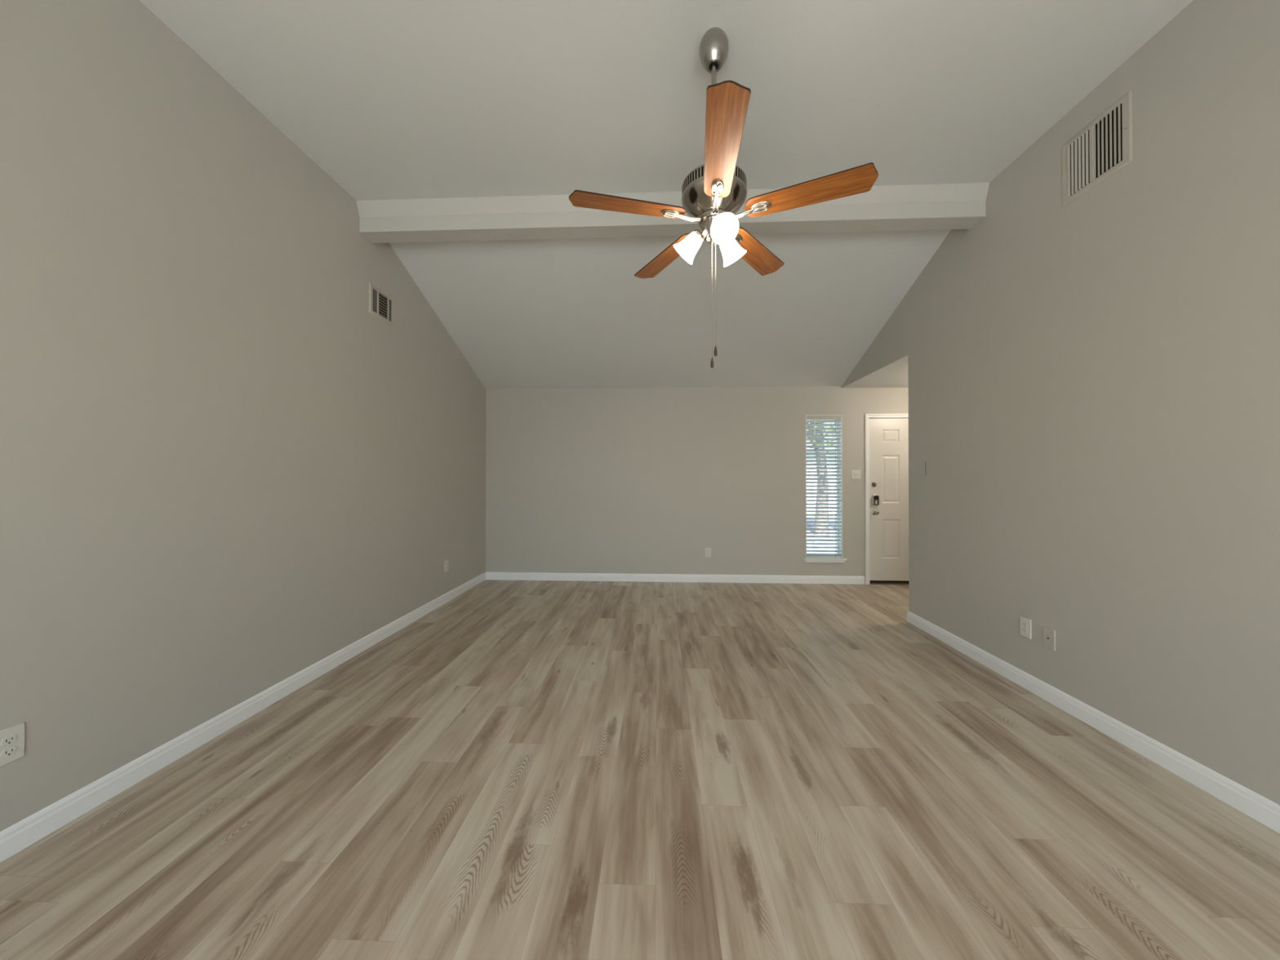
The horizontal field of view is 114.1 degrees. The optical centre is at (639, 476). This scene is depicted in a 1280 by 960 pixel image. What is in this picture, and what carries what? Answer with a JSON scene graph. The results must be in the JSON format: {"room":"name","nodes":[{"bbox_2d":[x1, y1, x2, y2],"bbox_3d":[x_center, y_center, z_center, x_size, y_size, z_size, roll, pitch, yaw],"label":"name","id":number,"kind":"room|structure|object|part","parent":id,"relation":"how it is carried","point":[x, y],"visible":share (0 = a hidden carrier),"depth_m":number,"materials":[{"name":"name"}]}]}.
{"room":"empty living room","nodes":[
{"label":"empty living room","id":0,"kind":"room"},
{"bbox_2d":[0,0,485,831],"bbox_3d":[-2.206,-0.433,1.413,0.120,3.450,8.066,0,0,2],"label":"wall","id":1,"kind":"structure","parent":0,"point":[222,473],"depth_m":1.91,"materials":[{"name":"paint"}]},
{"bbox_2d":[0,722,24,766],"bbox_3d":[-2.143,0.915,1.406,0.009,0.120,0.075,0,0,2],"label":"wall outlet","id":2,"kind":"object","parent":1,"relation":"attached to","point":[12,738],"visible":1,"depth_m":1.41,"materials":[{"name":"plastic"}]},
{"bbox_2d":[0,746,16,757],"bbox_3d":[-2.140,0.934,1.406,0.003,0.025,0.034,0,0,2],"label":"receptacle","id":3,"kind":"object","parent":2,"relation":"attached to","point":[6,751],"depth_m":1.40,"materials":[{"name":"plastic"}]},
{"bbox_2d":[0,734,17,746],"bbox_3d":[-2.140,0.895,1.406,0.003,0.025,0.034,0,0,2],"label":"receptacle","id":4,"kind":"object","parent":2,"relation":"attached to","point":[6,740],"depth_m":1.41,"materials":[{"name":"plastic"}]},
{"bbox_2d":[0,572,485,862],"bbox_3d":[-2.142,1.242,1.396,0.013,0.097,7.826,0,0,2],"label":"baseboard","id":5,"kind":"structure","parent":1,"relation":"attached to","point":[15,838],"depth_m":1.89,"materials":[{"name":"paint"}]},
{"bbox_2d":[368,282,393,326],"bbox_3d":[-2.058,-1.363,3.310,0.010,0.226,0.290,0,0,2],"label":"air vent","id":6,"kind":"object","parent":1,"relation":"in","point":[380,304],"visible":1,"depth_m":3.30,"materials":[{"name":"metal"}]},
{"bbox_2d":[444,559,448,572],"bbox_3d":[-2.017,0.933,4.325,0.009,0.120,0.075,0,0,2],"label":"wall outlet","id":7,"kind":"object","parent":1,"relation":"attached to","point":[446,562],"visible":1,"depth_m":4.31,"materials":[{"name":"plastic"}]},
{"bbox_2d":[355,182,989,243],"bbox_3d":[0.163,-1.916,3.023,4.473,0.231,0.178,0,0,2],"label":"beam","id":8,"kind":"structure","parent":1,"relation":"attached to","point":[938,206],"depth_m":3.00,"materials":[{"name":"paint"}]},
{"bbox_2d":[0,579,1279,959],"bbox_3d":[0.918,1.355,1.294,6.175,0.120,7.886,0,0,2],"label":"floor","id":9,"kind":"structure","parent":0,"point":[519,770],"depth_m":1.58,"materials":[{"name":"brown wood"}]},
{"bbox_2d":[139,0,1193,389],"bbox_3d":[0.920,-1.640,1.288,6.175,1.030,7.866,0,0,2],"label":"ceiling","id":10,"kind":"structure","parent":0,"point":[392,100],"depth_m":2.37,"materials":[{"name":"paint"}]},
{"bbox_2d":[568,26,878,368],"bbox_3d":[0.327,-1.257,1.866,1.256,1.527,1.227,0,0,2],"label":"ceiling fan","id":11,"kind":"object","parent":10,"relation":"hanging from","point":[715,190],"visible":1,"depth_m":1.80,"materials":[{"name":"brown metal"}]},
{"bbox_3d":[-0.052,-1.191,1.826,0.518,0.007,0.137,0,9,-12],"label":"fan blade","id":12,"kind":"part","parent":11,"relation":"part of","materials":[{"name":"brown wood"}]},
{"bbox_3d":[0.140,-1.187,2.257,0.137,0.006,0.518,-11,5,-30],"label":"fan blade","id":13,"kind":"part","parent":11,"relation":"part of","materials":[{"name":"brown wood"}]},
{"bbox_3d":[0.211,-1.176,1.882,0.126,0.024,0.026,0,9,-12],"label":"bracket arm","id":14,"kind":"part","parent":11,"relation":"part of","materials":[{"name":"silver metal"}]},
{"bbox_3d":[0.228,-1.074,1.956,0.138,0.138,0.122,0,-1,22],"label":"lamp shade","id":15,"kind":"part","parent":11,"relation":"part of","materials":[{"name":"white glass"}]},
{"bbox_3d":[0.276,-1.121,1.932,0.065,0.055,0.073,0,-1,-34],"label":"lamp arm","id":16,"kind":"part","parent":11,"relation":"part of","materials":[{"name":"silver metal"}]},
{"bbox_3d":[0.330,-0.822,1.895,0.004,0.563,0.003,0,0,2],"label":"pull chain","id":17,"kind":"part","parent":11,"relation":"part of","materials":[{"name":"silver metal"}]},
{"bbox_3d":[0.330,-0.518,1.893,0.016,0.049,0.016,0,0,2],"label":"chain pull","id":18,"kind":"part","parent":11,"relation":"part of","materials":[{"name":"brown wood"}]},
{"bbox_3d":[0.344,-0.847,1.887,0.004,0.512,0.003,0,0,2],"label":"pull chain","id":19,"kind":"part","parent":11,"relation":"part of","materials":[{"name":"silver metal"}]},
{"bbox_3d":[0.327,-1.176,1.778,0.026,0.024,0.126,10,1,6],"label":"bracket arm","id":20,"kind":"part","parent":11,"relation":"part of","materials":[{"name":"silver metal"}]},
{"bbox_3d":[0.344,-0.569,1.885,0.016,0.049,0.016,0,0,2],"label":"chain pull","id":21,"kind":"part","parent":11,"relation":"part of","materials":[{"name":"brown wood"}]},
{"bbox_3d":[0.353,-1.122,1.842,0.065,0.055,0.073,0,-1,26],"label":"lamp arm","id":22,"kind":"part","parent":11,"relation":"part of","materials":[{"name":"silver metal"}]},
{"bbox_3d":[0.354,-1.090,1.803,0.053,0.076,0.077,0,0,-8],"label":"light bulb","id":23,"kind":"part","parent":11,"relation":"part of","materials":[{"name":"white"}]},
{"bbox_3d":[0.356,-1.075,1.788,0.122,0.138,0.138,0,0,-8],"label":"lamp shade","id":24,"kind":"part","parent":11,"relation":"part of","materials":[{"name":"white glass"}]},
{"bbox_3d":[0.299,-1.193,1.511,0.137,0.006,0.518,10,1,6],"label":"fan blade","id":25,"kind":"part","parent":11,"relation":"part of","materials":[{"name":"brown wood"}]},
{"bbox_3d":[0.437,-1.074,1.983,0.138,0.138,0.122,0,-1,-38],"label":"lamp shade","id":26,"kind":"part","parent":11,"relation":"part of","materials":[{"name":"white glass"}]},
{"bbox_3d":[0.462,-1.175,1.857,0.126,0.024,0.026,0,-10,24],"label":"bracket arm","id":27,"kind":"part","parent":11,"relation":"part of","materials":[{"name":"silver metal"}]},
{"bbox_3d":[0.609,-1.187,2.208,0.137,0.006,0.518,-14,-9,41],"label":"fan blade","id":28,"kind":"part","parent":11,"relation":"part of","materials":[{"name":"brown wood"}]},
{"bbox_3d":[0.707,-1.191,1.747,0.518,0.006,0.137,0,-10,24],"label":"fan blade","id":29,"kind":"part","parent":11,"relation":"part of","materials":[{"name":"brown wood"}]},
{"bbox_2d":[485,386,908,584],"bbox_3d":[1.160,0.098,5.260,6.275,2.460,0.160,0,0,2],"label":"wall","id":30,"kind":"structure","parent":0,"point":[628,480],"depth_m":5.22,"materials":[{"name":"paint"}]},
{"bbox_2d":[485,572,864,584],"bbox_3d":[0.396,1.277,5.197,4.731,0.097,0.013,0,0,2],"label":"baseboard","id":31,"kind":"structure","parent":30,"relation":"attached to","point":[489,575],"depth_m":5.19,"materials":[{"name":"paint"}]},
{"bbox_2d":[705,547,711,557],"bbox_3d":[0.852,0.955,5.182,0.075,0.120,0.009,0,0,2],"label":"wall outlet","id":32,"kind":"object","parent":30,"relation":"attached to","point":[708,550],"visible":1,"depth_m":5.18,"materials":[{"name":"plastic"}]},
{"bbox_2d":[803,414,847,562],"bbox_3d":[2.286,0.153,5.194,0.515,1.823,0.195,0,0,2],"label":"window","id":33,"kind":"structure","parent":30,"relation":"in","point":[807,559],"depth_m":5.14,"materials":[{"name":"paint"}]},
{"bbox_3d":[2.286,0.132,5.252,0.432,1.768,0.040,0,0,2],"label":"frame","id":34,"kind":"part","parent":33,"relation":"part of","materials":[{"name":"paint"}]},
{"bbox_2d":[806,415,841,558],"bbox_3d":[2.282,0.128,5.160,0.432,1.772,0.068,0,0,2],"label":"window blind","id":35,"kind":"object","parent":33,"relation":"attached to","point":[828,419],"visible":0.98,"depth_m":5.16,"materials":[{"name":"plastic"}]},
{"bbox_3d":[2.150,0.143,5.146,0.008,1.710,0.003,0,0,2],"label":"ladder cord","id":36,"kind":"part","parent":35,"relation":"part of","materials":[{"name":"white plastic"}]},
{"bbox_3d":[2.281,1.004,5.159,0.426,0.018,0.036,0,0,2],"label":"rail","id":37,"kind":"part","parent":35,"relation":"part of","materials":[{"name":"white"}]},
{"bbox_3d":[2.423,0.143,5.134,0.008,1.710,0.003,0,0,2],"label":"ladder cord","id":38,"kind":"part","parent":35,"relation":"part of","materials":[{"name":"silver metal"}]},
{"bbox_3d":[2.283,1.040,5.157,0.515,0.049,0.135,0,0,2],"label":"sill","id":39,"kind":"part","parent":33,"relation":"part of","materials":[{"name":"paint"}]},
{"bbox_2d":[851,469,861,479],"bbox_3d":[2.664,-0.022,5.108,0.116,0.116,0.018,0,0,2],"label":"light switch","id":40,"kind":"object","parent":30,"relation":"attached to","point":[855,473],"visible":1,"depth_m":5.11,"materials":[{"name":"plastic"}]},
{"bbox_2d":[864,413,909,584],"bbox_3d":[3.284,0.279,5.138,1.022,2.098,0.218,0,0,2],"label":"door","id":41,"kind":"structure","parent":30,"relation":"in","point":[886,435],"depth_m":5.11,"materials":[{"name":"paint"}]},
{"bbox_3d":[2.891,0.447,5.079,0.066,0.066,0.068,0,0,2],"label":"knob","id":42,"kind":"part","parent":41,"relation":"part of","materials":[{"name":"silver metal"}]},
{"bbox_2d":[841,0,1279,804],"bbox_3d":[2.380,-0.430,1.155,0.120,3.450,7.946,0,0,2],"label":"wall","id":43,"kind":"structure","parent":0,"point":[1094,380],"depth_m":1.97,"materials":[{"name":"paint"}]},
{"bbox_2d":[920,462,925,475],"bbox_3d":[2.419,-0.062,3.550,0.007,0.120,0.068,0,0,2],"label":"blank plate","id":44,"kind":"object","parent":43,"relation":"attached to","point":[922,464],"visible":1,"depth_m":3.54,"materials":[{"name":"paint"}]},
{"bbox_2d":[1019,616,1031,639],"bbox_3d":[2.375,0.933,2.556,0.009,0.120,0.075,0,0,2],"label":"wall outlet","id":45,"kind":"object","parent":43,"relation":"attached to","point":[1025,623],"visible":1,"depth_m":2.55,"materials":[{"name":"plastic"}]},
{"bbox_2d":[1022,621,1026,633],"bbox_3d":[2.372,0.933,2.556,0.003,0.067,0.033,0,0,2],"label":"receptacle","id":46,"kind":"object","parent":45,"relation":"attached to","point":[1024,623],"depth_m":2.56,"materials":[{"name":"plastic"}]},
{"bbox_2d":[1042,626,1055,650],"bbox_3d":[2.368,0.940,2.403,0.009,0.118,0.075,0,0,2],"label":"cable plate","id":47,"kind":"object","parent":43,"relation":"attached to","point":[1048,634],"visible":1,"depth_m":2.40,"materials":[{"name":"paint"}]},
{"bbox_2d":[906,611,1279,833],"bbox_3d":[2.352,1.241,0.523,0.146,0.097,6.467,0,0,2],"label":"baseboard","id":48,"kind":"structure","parent":43,"relation":"attached to","point":[1261,809],"depth_m":1.98,"materials":[{"name":"paint"}]},
{"bbox_2d":[1061,88,1132,207],"bbox_3d":[2.353,-1.681,2.158,0.022,0.345,0.345,0,0,2],"label":"air vent","id":49,"kind":"object","parent":43,"relation":"in","point":[1102,148],"visible":1,"depth_m":2.13,"materials":[{"name":"metal"}]},
{"label":"outside","id":50,"kind":"structure","parent":0,"visible":0},
{"bbox_3d":[3.971,1.698,22.530,34.000,0.150,34.614,0,0,2],"label":"ground","id":51,"kind":"structure","parent":50,"visible":0},
{"bbox_2d":[806,422,835,513],"bbox_3d":[7.397,-0.663,20.707,11.000,4.550,7.000,0,0,2],"label":"house","id":52,"kind":"structure","parent":51,"relation":"on","point":[809,423],"depth_m":17.66,"materials":[{"name":"white"}]},
{"bbox_3d":[6.567,0.511,17.721,2.800,2.150,0.060,0,0,2],"label":"garage door","id":53,"kind":"part","parent":52,"relation":"part of","materials":[{"name":"paint"}]},
{"bbox_2d":[806,422,835,535],"bbox_3d":[4.531,-0.908,10.446,3.799,4.878,3.760,0,0,2],"label":"tree","id":54,"kind":"object","parent":51,"relation":"on","point":[806,423],"visible":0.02,"depth_m":10.32,"materials":[{"name":"green plant"}]},
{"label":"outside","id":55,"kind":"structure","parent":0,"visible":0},
{"bbox_2d":[806,515,836,553],"bbox_3d":[5.504,1.500,10.464,7.900,0.049,10.594,0,0,2],"label":"driveway","id":56,"kind":"structure","parent":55,"point":[815,545],"depth_m":9.27,"materials":[{"name":"concrete"}]}
]}

